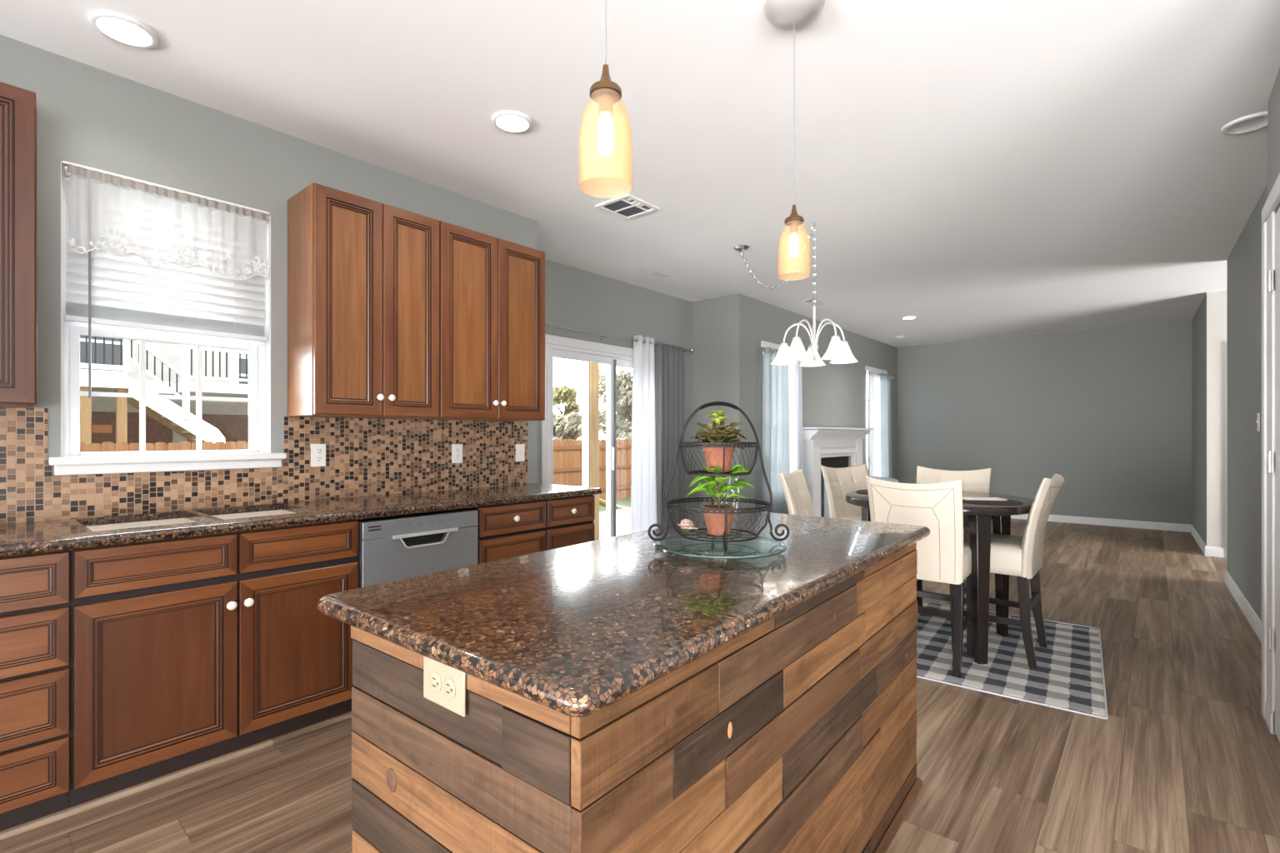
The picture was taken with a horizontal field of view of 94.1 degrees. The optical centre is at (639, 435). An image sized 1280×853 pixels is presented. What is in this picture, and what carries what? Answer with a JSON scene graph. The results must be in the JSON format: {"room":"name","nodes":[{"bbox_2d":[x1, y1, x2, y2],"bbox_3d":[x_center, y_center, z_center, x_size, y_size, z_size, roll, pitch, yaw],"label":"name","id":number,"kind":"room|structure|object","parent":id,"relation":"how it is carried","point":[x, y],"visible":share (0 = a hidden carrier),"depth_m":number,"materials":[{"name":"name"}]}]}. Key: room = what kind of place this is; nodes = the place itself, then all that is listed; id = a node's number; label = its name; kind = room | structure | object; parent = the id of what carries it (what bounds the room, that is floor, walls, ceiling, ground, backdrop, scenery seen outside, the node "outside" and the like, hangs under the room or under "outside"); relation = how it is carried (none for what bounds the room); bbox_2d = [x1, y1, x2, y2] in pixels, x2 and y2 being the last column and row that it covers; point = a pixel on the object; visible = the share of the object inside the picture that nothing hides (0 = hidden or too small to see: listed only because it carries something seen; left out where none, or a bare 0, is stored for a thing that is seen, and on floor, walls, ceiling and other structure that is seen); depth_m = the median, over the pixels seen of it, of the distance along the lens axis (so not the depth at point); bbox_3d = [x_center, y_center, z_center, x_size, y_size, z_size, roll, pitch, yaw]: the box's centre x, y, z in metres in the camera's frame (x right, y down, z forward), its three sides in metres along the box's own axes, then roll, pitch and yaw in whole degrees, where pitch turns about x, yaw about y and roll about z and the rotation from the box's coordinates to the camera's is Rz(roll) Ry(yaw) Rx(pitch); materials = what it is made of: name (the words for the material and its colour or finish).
{"room":"kitchen","nodes":[
{"label":"kitchen","id":0,"kind":"room"},
{"bbox_2d":[0,34,536,524],"bbox_3d":[-3.885,-0.121,1.085,0.800,2.743,8.765,0,0,41],"label":"wall","id":1,"kind":"structure","parent":0,"point":[88,116],"depth_m":2.62,"materials":[{"name":"grey paint"}]},
{"bbox_2d":[0,81,36,408],"bbox_3d":[-2.397,-0.646,1.936,0.332,1.082,0.598,0,0,41],"label":"upper cabinet","id":2,"kind":"object","parent":1,"relation":"attached to","point":[17,105],"visible":1,"depth_m":2.02,"materials":[{"name":"red wood"}]},
{"bbox_2d":[61,167,264,456],"bbox_3d":[-2.121,-0.477,2.693,0.100,1.211,0.731,0,0,41],"label":"window","id":3,"kind":"structure","parent":1,"relation":"in","point":[71,332],"depth_m":2.60,"materials":[{"name":"white plastic"}]},
{"bbox_2d":[64,171,266,398],"bbox_3d":[-2.054,-0.610,2.635,0.068,0.920,0.704,0,0,41],"label":"window blind","id":4,"kind":"object","parent":3,"relation":"attached to","point":[103,287],"visible":0.88,"depth_m":2.60,"materials":[{"name":"white fabric"}]},
{"bbox_2d":[60,160,270,456],"bbox_3d":[-2.103,-0.502,2.677,0.178,1.170,0.739,0,0,41],"label":"trim","id":5,"kind":"structure","parent":1,"relation":"attached to","point":[63,163],"depth_m":2.90,"materials":[{"name":"white paint"}]},
{"bbox_2d":[63,164,269,279],"bbox_3d":[-2.020,-0.894,2.606,0.053,0.347,0.720,0,0,41],"label":"valance curtain","id":6,"kind":"object","parent":1,"relation":"hanging from","point":[80,171],"visible":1,"depth_m":2.58,"materials":[{"name":"white fabric"}]},
{"bbox_2d":[48,452,286,475],"bbox_3d":[-2.035,0.119,2.632,0.120,0.072,0.825,0,0,41],"label":"trim","id":7,"kind":"structure","parent":1,"relation":"attached to","point":[79,465],"depth_m":2.55,"materials":[{"name":"white paint"}]},
{"bbox_2d":[0,407,527,524],"bbox_3d":[-1.761,0.111,2.926,0.008,0.434,3.029,0,0,41],"label":"backsplash","id":8,"kind":"structure","parent":1,"relation":"attached to","point":[365,457],"depth_m":2.98,"materials":[{"name":"brown tile"}]},
{"bbox_2d":[310,444,325,466],"bbox_3d":[-1.645,0.100,3.049,0.008,0.117,0.073,0,0,41],"label":"wall outlet","id":9,"kind":"object","parent":8,"relation":"attached to","point":[317,451],"visible":1,"depth_m":3.05,"materials":[{"name":"white plastic"}]},
{"bbox_2d":[315,448,322,454],"bbox_3d":[-1.644,0.080,3.048,0.004,0.034,0.034,0,0,41],"label":"receptacle","id":10,"kind":"object","parent":9,"relation":"attached to","point":[317,451],"depth_m":3.05,"materials":[{"name":"white plastic"}]},
{"bbox_2d":[315,455,322,462],"bbox_3d":[-1.644,0.120,3.048,0.004,0.034,0.034,0,0,41],"label":"receptacle","id":11,"kind":"object","parent":9,"relation":"attached to","point":[317,458],"depth_m":3.05,"materials":[{"name":"white plastic"}]},
{"bbox_2d":[451,444,462,463],"bbox_3d":[-1.121,0.110,3.656,0.008,0.117,0.073,0,0,41],"label":"wall outlet","id":12,"kind":"object","parent":8,"relation":"attached to","point":[457,449],"visible":1,"depth_m":3.65,"materials":[{"name":"white plastic"}]},
{"bbox_2d":[455,447,459,453],"bbox_3d":[-1.120,0.090,3.655,0.004,0.034,0.034,0,0,41],"label":"receptacle","id":13,"kind":"object","parent":12,"relation":"attached to","point":[457,449],"depth_m":3.65,"materials":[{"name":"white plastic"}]},
{"bbox_2d":[455,454,459,459],"bbox_3d":[-1.120,0.130,3.655,0.004,0.034,0.034,0,0,41],"label":"receptacle","id":14,"kind":"object","parent":12,"relation":"attached to","point":[457,456],"depth_m":3.65,"materials":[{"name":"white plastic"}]},
{"bbox_2d":[515,444,524,461],"bbox_3d":[-0.804,0.115,4.017,0.015,0.117,0.073,0,0,41],"label":"light switch","id":15,"kind":"object","parent":8,"relation":"attached to","point":[520,448],"visible":1,"depth_m":4.02,"materials":[{"name":"white plastic"}]},
{"bbox_2d":[287,182,439,419],"bbox_3d":[-1.399,-0.630,3.069,0.362,1.070,0.638,0,0,41],"label":"upper cabinet","id":16,"kind":"object","parent":1,"relation":"attached to","point":[363,273],"visible":1,"depth_m":2.91,"materials":[{"name":"brown wood"}]},
{"bbox_2d":[421,220,544,421],"bbox_3d":[-0.949,-0.630,3.590,0.362,1.070,0.735,0,0,41],"label":"upper cabinet","id":17,"kind":"object","parent":1,"relation":"attached to","point":[492,289],"visible":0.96,"depth_m":3.45,"materials":[{"name":"brown wood"}]},
{"bbox_2d":[536,259,692,521],"bbox_3d":[-0.322,-0.121,5.710,0.150,2.743,2.895,0,0,41],"label":"wall","id":18,"kind":"structure","parent":0,"point":[577,298],"depth_m":5.70,"materials":[{"name":"grey paint"}]},
{"bbox_2d":[540,334,654,538],"bbox_3d":[-0.278,0.198,5.735,0.165,2.105,1.834,0,0,41],"label":"door","id":19,"kind":"structure","parent":18,"relation":"in","point":[613,357],"depth_m":5.58,"materials":[{"name":"white plastic"}]},
{"bbox_2d":[545,322,694,353],"bbox_3d":[-0.180,-0.925,5.664,0.126,0.060,2.232,0,0,41],"label":"curtain rod","id":20,"kind":"object","parent":18,"relation":"attached to","point":[691,350],"visible":0.56,"depth_m":5.49,"materials":[{"name":"silver metal"}]},
{"bbox_2d":[630,335,657,533],"bbox_3d":[0.044,0.130,5.867,0.076,2.210,0.333,0,0,41],"label":"curtain","id":21,"kind":"object","parent":20,"relation":"hanging from","point":[643,492],"visible":0.92,"depth_m":5.87,"materials":[{"name":"fabric"}]},
{"bbox_2d":[655,342,684,528],"bbox_3d":[0.315,0.147,6.177,0.065,2.175,0.481,0,0,41],"label":"curtain","id":22,"kind":"object","parent":20,"relation":"hanging from","point":[669,384],"visible":0.72,"depth_m":6.17,"materials":[{"name":"fabric"}]},
{"bbox_2d":[0,0,1279,347],"bbox_3d":[1.957,-1.618,1.349,9.600,0.250,17.000,0,0,41],"label":"ceiling","id":23,"kind":"structure","parent":0,"point":[974,170],"depth_m":2.81,"materials":[{"name":"white paint"}]},
{"bbox_2d":[88,10,159,49],"bbox_3d":[-1.891,-1.486,2.187,0.196,0.013,0.196,0,0,41],"label":"recessed light","id":24,"kind":"object","parent":23,"relation":"in","point":[123,29],"visible":1,"depth_m":2.17,"materials":[{"name":"white plastic"}]},
{"bbox_2d":[491,110,532,133],"bbox_3d":[-0.605,-1.486,2.828,0.188,0.013,0.188,0,0,41],"label":"recessed light","id":25,"kind":"object","parent":23,"relation":"in","point":[512,122],"visible":1,"depth_m":2.83,"materials":[{"name":"white plastic"}]},
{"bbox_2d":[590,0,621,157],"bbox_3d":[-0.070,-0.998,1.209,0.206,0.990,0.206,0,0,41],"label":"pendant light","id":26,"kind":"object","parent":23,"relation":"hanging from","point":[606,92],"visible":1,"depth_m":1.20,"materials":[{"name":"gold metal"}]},
{"bbox_2d":[595,193,659,219],"bbox_3d":[-0.081,-1.487,3.881,0.290,0.012,0.310,0,0,41],"label":"ceiling vent","id":27,"kind":"object","parent":23,"relation":"in","point":[627,207],"visible":1,"depth_m":3.87,"materials":[{"name":"white metal"}]},
{"bbox_2d":[639,267,671,278],"bbox_3d":[0.146,-1.488,5.449,0.120,0.010,0.320,0,0,41],"label":"ceiling vent","id":28,"kind":"object","parent":23,"relation":"in","point":[649,271],"visible":1,"depth_m":5.43,"materials":[{"name":"white metal"}]},
{"bbox_2d":[764,0,824,258],"bbox_3d":[0.534,-1.022,2.065,0.206,0.942,0.206,0,0,41],"label":"pendant light","id":29,"kind":"object","parent":23,"relation":"hanging from","point":[783,14],"visible":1,"depth_m":2.05,"materials":[{"name":"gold metal"}]},
{"bbox_2d":[733,221,858,366],"bbox_3d":[1.036,-1.004,4.294,1.030,0.977,0.592,0,0,41],"label":"chandelier","id":30,"kind":"object","parent":23,"relation":"hanging from","point":[838,351],"visible":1,"depth_m":4.15,"materials":[{"name":"silver metal"}]},
{"bbox_2d":[801,298,826,305],"bbox_3d":[1.941,-1.488,6.633,0.140,0.010,0.340,0,0,41],"label":"ceiling vent","id":31,"kind":"object","parent":23,"relation":"in","point":[807,301],"visible":0.77,"depth_m":6.62,"materials":[{"name":"white metal"}]},
{"bbox_2d":[900,315,917,319],"bbox_3d":[3.391,-1.486,7.509,0.190,0.013,0.190,0,0,41],"label":"recessed light","id":32,"kind":"object","parent":23,"relation":"in","point":[907,317],"visible":1,"depth_m":7.49,"materials":[{"name":"white plastic"}]},
{"bbox_2d":[1220,111,1267,134],"bbox_3d":[2.908,-1.486,2.840,0.200,0.013,0.200,0,0,41],"label":"recessed light","id":33,"kind":"object","parent":23,"relation":"in","point":[1255,122],"visible":0.83,"depth_m":2.85,"materials":[{"name":"white plastic"}]},
{"bbox_2d":[0,518,1279,852],"bbox_3d":[1.957,1.310,1.349,9.600,0.120,17.000,0,0,41],"label":"floor","id":34,"kind":"structure","parent":0,"point":[1185,758],"depth_m":2.27,"materials":[{"name":"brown wood"}]},
{"bbox_2d":[0,550,70,831],"bbox_3d":[-2.225,0.809,1.925,0.605,0.882,0.507,0,0,41],"label":"base cabinet","id":35,"kind":"object","parent":34,"relation":"on","point":[35,589],"visible":1,"depth_m":1.86,"materials":[{"name":"brown wood"}]},
{"bbox_2d":[0,711,351,840],"bbox_3d":[-1.269,1.240,2.671,0.018,0.019,2.885,0,0,41],"label":"trim","id":36,"kind":"structure","parent":34,"relation":"on","point":[43,821],"depth_m":2.14,"materials":[{"name":"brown wood"}]},
{"bbox_2d":[69,520,358,808],"bbox_3d":[-1.748,0.809,2.455,0.635,0.882,0.918,0,0,41],"label":"base cabinet","id":37,"kind":"object","parent":34,"relation":"on","point":[186,652],"visible":0.98,"depth_m":2.19,"materials":[{"name":"brown wood"}]},
{"bbox_2d":[0,483,601,557],"bbox_3d":[-1.446,0.346,2.807,0.633,0.037,2.960,0,0,41],"label":"countertop","id":38,"kind":"structure","parent":37,"relation":"on","point":[30,537],"depth_m":2.49,"materials":[{"name":"brown stone"}]},
{"bbox_2d":[85,510,295,531],"bbox_3d":[-1.804,0.454,2.462,0.462,0.192,0.742,0,0,41],"label":"sink","id":39,"kind":"object","parent":38,"relation":"in","point":[177,521],"visible":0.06,"depth_m":2.56,"materials":[{"name":"beige"}]},
{"bbox_2d":[357,508,477,588],"bbox_3d":[-1.241,0.816,3.031,0.600,0.868,0.600,0,0,41],"label":"dishwasher","id":40,"kind":"object","parent":34,"relation":"on","point":[392,548],"visible":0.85,"depth_m":2.81,"materials":[{"name":"silver metal"}]},
{"bbox_2d":[470,500,546,564],"bbox_3d":[-0.899,0.809,3.439,0.635,0.882,0.455,0,0,41],"label":"base cabinet","id":41,"kind":"object","parent":34,"relation":"on","point":[511,530],"visible":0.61,"depth_m":3.24,"materials":[{"name":"brown wood"}]},
{"bbox_2d":[545,495,594,549],"bbox_3d":[-0.622,0.809,3.760,0.635,0.882,0.392,0,0,41],"label":"base cabinet","id":42,"kind":"object","parent":34,"relation":"on","point":[569,520],"visible":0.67,"depth_m":3.56,"materials":[{"name":"brown wood"}]},
{"bbox_2d":[350,542,923,852],"bbox_3d":[0.217,0.809,1.663,0.660,0.882,1.731,0,0,39],"label":"base cabinet","id":43,"kind":"object","parent":34,"relation":"on","point":[797,733],"visible":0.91,"depth_m":1.10,"materials":[{"name":"brown wood"}]},
{"bbox_2d":[423,656,465,716],"bbox_3d":[-0.325,0.412,0.984,0.117,0.073,0.008,0,0,39],"label":"wall outlet","id":44,"kind":"object","parent":43,"relation":"attached to","point":[443,685],"visible":0.92,"depth_m":0.98,"materials":[{"name":"beige plastic"}]},
{"bbox_2d":[429,671,441,693],"bbox_3d":[-0.341,0.412,0.996,0.034,0.034,0.004,0,0,39],"label":"receptacle","id":45,"kind":"object","parent":44,"relation":"attached to","point":[435,677],"depth_m":0.99,"materials":[{"name":"beige plastic"}]},
{"bbox_2d":[443,677,455,699],"bbox_3d":[-0.310,0.412,0.971,0.034,0.034,0.004,0,0,39],"label":"receptacle","id":46,"kind":"object","parent":44,"relation":"attached to","point":[449,683],"depth_m":0.97,"materials":[{"name":"beige plastic"}]},
{"bbox_2d":[316,510,929,717],"bbox_3d":[0.193,0.347,1.696,0.769,0.036,1.820,0,0,39],"label":"countertop","id":47,"kind":"structure","parent":43,"relation":"on","point":[573,631],"depth_m":1.17,"materials":[{"name":"brown stone"}]},
{"bbox_2d":[652,541,787,559],"bbox_3d":[0.226,0.318,1.708,0.381,0.022,0.381,0,0,41],"label":"glass tray","id":48,"kind":"object","parent":47,"relation":"on","point":[721,557],"visible":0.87,"depth_m":1.57,"materials":[{"name":"clear glass"}]},
{"bbox_2d":[647,401,789,552],"bbox_3d":[0.226,0.105,1.708,0.300,0.408,0.300,0,0,-45],"label":"stand","id":49,"kind":"object","parent":48,"relation":"on","point":[768,507],"visible":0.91,"depth_m":1.70,"materials":[{"name":"black metal"}]},
{"bbox_2d":[676,519,697,532],"bbox_3d":[0.135,0.259,1.725,0.052,0.038,0.058,0,0,-25],"label":"seashell","id":50,"kind":"object","parent":49,"relation":"in","point":[686,529],"visible":0.84,"depth_m":1.71,"materials":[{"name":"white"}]},
{"bbox_2d":[690,410,746,472],"bbox_3d":[0.228,0.015,1.715,0.156,0.175,0.157,0,0,-16],"label":"potted plant","id":51,"kind":"object","parent":49,"relation":"in","point":[717,433],"visible":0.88,"depth_m":1.68,"materials":[{"name":"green plant"}]},
{"bbox_2d":[679,441,759,475],"bbox_3d":[0.226,0.064,1.708,0.227,0.091,0.227,0,0,41],"label":"basket","id":52,"kind":"object","parent":49,"relation":"on","point":[683,444],"depth_m":1.63,"materials":[{"name":"black metal"}]},
{"bbox_2d":[666,497,772,542],"bbox_3d":[0.226,0.239,1.708,0.300,0.096,0.301,0,0,41],"label":"basket","id":53,"kind":"object","parent":49,"relation":"on","point":[768,507],"depth_m":1.66,"materials":[{"name":"black metal"}]},
{"bbox_2d":[686,464,756,535],"bbox_3d":[0.231,0.181,1.711,0.175,0.199,0.195,0,0,41],"label":"potted plant","id":54,"kind":"object","parent":49,"relation":"in","point":[711,487],"visible":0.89,"depth_m":1.69,"materials":[{"name":"green plant"}]},
{"bbox_2d":[802,427,873,517],"bbox_3d":[2.773,0.574,7.804,0.600,1.352,1.820,0,0,41],"label":"fireplace","id":55,"kind":"object","parent":34,"relation":"on","point":[833,447],"visible":0.53,"depth_m":7.62,"materials":[{"name":"white paint"}]},
{"bbox_2d":[802,427,873,439],"bbox_3d":[2.645,-0.026,7.915,0.260,0.152,1.820,0,0,41],"label":"mantel shelf","id":56,"kind":"object","parent":55,"relation":"attached to","point":[818,433],"depth_m":7.63,"materials":[{"name":"white paint"}]},
{"bbox_2d":[915,600,1108,719],"bbox_3d":[1.652,1.244,3.858,2.128,0.010,1.528,0,0,37],"label":"area rug","id":57,"kind":"object","parent":34,"relation":"on","point":[1068,676],"visible":0.34,"depth_m":3.23,"materials":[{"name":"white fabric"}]},
{"bbox_2d":[778,469,814,516],"bbox_3d":[1.136,0.732,3.642,0.534,1.019,0.476,0,0,29],"label":"dining chair","id":58,"kind":"object","parent":57,"relation":"on","point":[794,486],"visible":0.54,"depth_m":3.74,"materials":[{"name":"beige leather"}]},
{"bbox_2d":[820,464,869,520],"bbox_3d":[1.665,0.732,4.399,0.476,1.019,0.534,0,0,-27],"label":"dining chair","id":59,"kind":"object","parent":57,"relation":"on","point":[838,482],"visible":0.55,"depth_m":4.50,"materials":[{"name":"beige leather"}]},
{"bbox_2d":[865,475,974,678],"bbox_3d":[1.569,0.732,3.320,0.476,1.019,0.534,0,0,39],"label":"dining chair","id":60,"kind":"object","parent":57,"relation":"on","point":[943,557],"visible":0.7,"depth_m":3.12,"materials":[{"name":"beige leather"}]},
{"bbox_2d":[845,490,1034,664],"bbox_3d":[1.829,0.809,3.679,1.064,0.864,1.064,0,0,41],"label":"dining table","id":61,"kind":"object","parent":57,"relation":"on","point":[978,517],"visible":0.47,"depth_m":3.23,"materials":[{"name":"brown wood"}]},
{"bbox_2d":[855,490,868,494],"bbox_3d":[1.605,0.373,3.935,0.336,0.006,0.336,0,0,41],"label":"placemat","id":62,"kind":"object","parent":61,"relation":"on","point":[864,492],"visible":0.15,"depth_m":3.95,"materials":[{"name":"fabric"}]},
{"bbox_2d":[962,499,1023,505],"bbox_3d":[1.979,0.373,3.386,0.336,0.006,0.336,0,0,41],"label":"placemat","id":63,"kind":"object","parent":61,"relation":"on","point":[1008,502],"visible":0.71,"depth_m":3.31,"materials":[{"name":"fabric"}]},
{"bbox_2d":[962,496,1007,500],"bbox_3d":[1.992,0.368,3.470,0.220,0.010,0.124,0,0,6],"label":"napkin","id":64,"kind":"object","parent":63,"relation":"on","point":[963,497],"visible":0.98,"depth_m":3.44,"materials":[{"name":"white paper"}]},
{"bbox_2d":[915,465,991,606],"bbox_3d":[2.096,0.732,4.084,0.476,1.019,0.534,0,0,40],"label":"dining chair","id":65,"kind":"object","parent":57,"relation":"on","point":[976,481],"visible":0.2,"depth_m":4.22,"materials":[{"name":"beige leather"}]},
{"bbox_2d":[949,474,1064,669],"bbox_3d":[2.127,0.732,3.448,0.533,1.019,0.476,0,0,41],"label":"dining chair","id":66,"kind":"object","parent":57,"relation":"on","point":[1021,557],"visible":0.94,"depth_m":3.24,"materials":[{"name":"beige leather"}]},
{"bbox_2d":[692,294,745,520],"bbox_3d":[0.862,-0.121,6.508,0.600,2.743,0.140,0,0,41],"label":"wall","id":67,"kind":"structure","parent":0,"point":[718,323],"depth_m":6.43,"materials":[{"name":"grey paint"}]},
{"bbox_2d":[745,295,897,510],"bbox_3d":[2.731,-0.121,8.329,0.150,2.743,5.060,0,0,41],"label":"wall","id":68,"kind":"structure","parent":0,"point":[834,395],"depth_m":7.72,"materials":[{"name":"grey paint"}]},
{"bbox_2d":[760,340,789,349],"bbox_3d":[1.630,-1.018,6.916,0.030,0.065,0.860,0,0,41],"label":"trim","id":69,"kind":"structure","parent":68,"relation":"attached to","point":[766,344],"depth_m":6.69,"materials":[{"name":"white paint"}]},
{"bbox_2d":[865,365,887,374],"bbox_3d":[3.695,-1.018,9.308,0.030,0.065,0.900,0,0,41],"label":"trim","id":70,"kind":"structure","parent":68,"relation":"attached to","point":[867,368],"depth_m":9.23,"materials":[{"name":"white paint"}]},
{"bbox_3d":[3.741,-0.940,9.308,0.100,0.040,1.020,0,0,41],"label":"curtain rod","id":71,"kind":"object","parent":68,"relation":"attached to","visible":0},
{"bbox_2d":[867,370,881,477],"bbox_3d":[3.569,0.130,9.060,0.074,2.200,0.464,0,0,41],"label":"sheer curtain","id":72,"kind":"object","parent":71,"relation":"hanging from","point":[874,413],"visible":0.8,"depth_m":9.05,"materials":[{"name":"fabric"}]},
{"bbox_2d":[880,373,891,478],"bbox_3d":[3.876,0.130,9.416,0.074,2.200,0.573,0,0,41],"label":"sheer curtain","id":73,"kind":"object","parent":71,"relation":"hanging from","point":[885,382],"visible":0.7,"depth_m":9.38,"materials":[{"name":"white fabric"}]},
{"bbox_3d":[1.696,-0.940,6.938,0.100,0.040,1.040,0,0,41],"label":"curtain rod","id":74,"kind":"object","parent":68,"relation":"attached to","visible":0},
{"bbox_2d":[761,346,789,514],"bbox_3d":[1.537,0.130,6.706,0.074,2.200,0.617,0,0,41],"label":"sheer curtain","id":75,"kind":"object","parent":74,"relation":"hanging from","point":[775,402],"visible":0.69,"depth_m":6.66,"materials":[{"name":"white fabric"}]},
{"bbox_2d":[788,360,803,473],"bbox_3d":[1.838,0.130,7.054,0.074,2.200,0.354,0,0,41],"label":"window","id":76,"kind":"structure","parent":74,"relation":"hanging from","point":[796,450],"depth_m":7.05,"materials":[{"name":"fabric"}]},
{"bbox_2d":[897,320,1192,524],"bbox_3d":[5.878,-0.121,8.876,4.200,2.743,0.120,0,0,41],"label":"wall","id":77,"kind":"structure","parent":0,"point":[1108,412],"depth_m":8.59,"materials":[{"name":"grey paint"}]},
{"bbox_2d":[1010,514,1190,532],"bbox_3d":[5.747,1.200,8.900,3.670,0.100,0.016,0,0,41],"label":"baseboard","id":78,"kind":"structure","parent":77,"relation":"attached to","point":[1058,518],"depth_m":8.19,"materials":[{"name":"white paint"}]},
{"bbox_2d":[1192,294,1206,544],"bbox_3d":[6.583,-0.121,6.907,0.200,2.743,1.940,0,0,41],"label":"wall","id":79,"kind":"structure","parent":0,"point":[1199,321],"depth_m":6.87,"materials":[{"name":"grey paint"}]},
{"bbox_2d":[1190,525,1206,554],"bbox_3d":[6.513,1.200,6.957,0.016,0.100,1.956,0,0,39],"label":"baseboard","id":80,"kind":"structure","parent":79,"relation":"attached to","point":[1197,538],"depth_m":6.85,"materials":[{"name":"white paint"}]},
{"bbox_2d":[1205,546,1226,558],"bbox_3d":[5.951,1.200,6.141,0.185,0.100,0.016,0,0,41],"label":"baseboard","id":81,"kind":"structure","parent":79,"relation":"attached to","point":[1209,551],"depth_m":6.14,"materials":[{"name":"white paint"}]},
{"bbox_2d":[1206,290,1226,548],"bbox_3d":[5.983,-0.121,6.157,0.187,2.743,0.100,0,0,41],"label":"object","id":82,"kind":"structure","parent":79,"relation":"attached to","point":[1216,301],"depth_m":6.15,"materials":[{"name":"paint"}]},
{"bbox_2d":[1226,184,1267,620],"bbox_3d":[4.034,-0.121,3.764,0.190,2.743,3.234,0,0,40],"label":"wall","id":83,"kind":"structure","parent":0,"point":[1244,262],"depth_m":4.26,"materials":[{"name":"grey paint"}]},
{"bbox_2d":[1224,570,1261,642],"bbox_3d":[3.959,1.200,3.835,0.016,0.100,3.221,0,0,40],"label":"baseboard","id":84,"kind":"structure","parent":83,"relation":"attached to","point":[1251,616],"depth_m":4.15,"materials":[{"name":"white paint"}]},
{"bbox_2d":[1255,413,1259,431],"bbox_3d":[3.901,-0.085,3.766,0.015,0.117,0.073,0,0,40],"label":"light switch","id":85,"kind":"object","parent":83,"relation":"attached to","point":[1257,421],"visible":1,"depth_m":3.76,"materials":[{"name":"white plastic"}]},
{"bbox_2d":[1267,68,1279,213],"bbox_3d":[2.507,-0.121,2.036,0.365,2.743,1.360,0,0,41],"label":"wall","id":86,"kind":"structure","parent":0,"point":[1273,104],"depth_m":2.54,"materials":[{"name":"grey paint"}]},
{"bbox_2d":[1265,701,1275,734],"bbox_3d":[2.729,1.200,2.585,0.016,0.100,0.240,0,0,41],"label":"baseboard","id":87,"kind":"structure","parent":86,"relation":"attached to","point":[1269,718],"depth_m":2.52,"materials":[{"name":"white paint"}]},
{"bbox_2d":[1261,173,1279,743],"bbox_3d":[2.445,0.117,2.236,0.060,2.265,1.140,0,0,41],"label":"door","id":88,"kind":"structure","parent":86,"relation":"in","point":[1270,219],"depth_m":2.51,"materials":[{"name":"white paint"}]},
{"label":"outside","id":89,"kind":"structure","parent":0,"visible":0},
{"bbox_2d":[599,458,868,512],"bbox_3d":[-8.562,1.735,23.903,35.800,0.070,65.000,0,0,41],"label":"lawn","id":90,"kind":"structure","parent":89,"point":[626,502],"depth_m":15.10,"materials":[{"name":"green plant"}]},
{"bbox_2d":[80,335,248,445],"bbox_3d":[-9.606,-0.115,12.057,2.500,3.630,6.810,0,0,41],"label":"deck","id":91,"kind":"object","parent":90,"relation":"on","point":[180,420],"visible":0.41,"depth_m":11.16,"materials":[{"name":"white paint"}]},
{"bbox_2d":[80,322,248,451],"bbox_3d":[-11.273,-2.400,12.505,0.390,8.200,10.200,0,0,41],"label":"house","id":92,"kind":"structure","parent":90,"relation":"on","point":[231,418],"depth_m":13.21,"materials":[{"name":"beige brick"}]},
{"bbox_2d":[80,440,248,452],"bbox_3d":[-6.976,0.891,8.685,0.112,1.617,12.032,0,0,41],"label":"fence","id":93,"kind":"object","parent":90,"relation":"on","point":[239,445],"visible":0.11,"depth_m":8.72,"materials":[{"name":"brown wood"}]},
{"bbox_2d":[553,385,580,424],"bbox_3d":[-3.373,-0.199,23.962,2.044,3.807,2.615,0,0,-11],"label":"tree","id":94,"kind":"object","parent":90,"relation":"on","point":[567,395],"visible":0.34,"depth_m":23.44,"materials":[{"name":"green plant"}]},
{"bbox_2d":[553,410,582,440],"bbox_3d":[-2.633,0.471,17.290,2.214,2.475,1.865,0,0,-35],"label":"tree","id":95,"kind":"object","parent":90,"relation":"on","point":[563,428],"visible":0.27,"depth_m":17.23,"materials":[{"name":"green plant"}]},
{"bbox_2d":[553,439,631,499],"bbox_3d":[0.249,0.892,17.055,0.112,1.616,10.147,0,0,41],"label":"fence","id":96,"kind":"object","parent":90,"relation":"on","point":[567,454],"visible":0.11,"depth_m":15.09,"materials":[{"name":"brown wood"}]},
{"bbox_2d":[599,508,630,539],"bbox_3d":[-0.995,1.505,7.464,3.140,0.390,7.000,0,0,41],"label":"patio slab","id":97,"kind":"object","parent":90,"relation":"on","point":[623,516],"depth_m":8.96,"materials":[{"name":"concrete"}]},
{"bbox_2d":[582,361,599,540],"bbox_3d":[-0.607,-0.290,7.255,0.140,3.200,0.180,0,0,41],"label":"porch post","id":98,"kind":"object","parent":97,"relation":"on","point":[590,370],"visible":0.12,"depth_m":7.19,"materials":[{"name":"beige wood"}]},
{"bbox_2d":[599,498,630,509],"bbox_3d":[-0.409,1.370,12.234,1.815,0.680,0.485,0,0,-19],"label":"slide","id":99,"kind":"object","parent":90,"relation":"on","point":[602,502],"visible":0.09,"depth_m":11.98,"materials":[{"name":"yellow plastic"}]},
{"bbox_2d":[599,367,632,439],"bbox_3d":[-0.771,-0.615,24.487,2.846,4.639,3.798,0,0,22],"label":"tree","id":100,"kind":"object","parent":90,"relation":"on","point":[624,382],"visible":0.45,"depth_m":24.05,"materials":[{"name":"green plant"}]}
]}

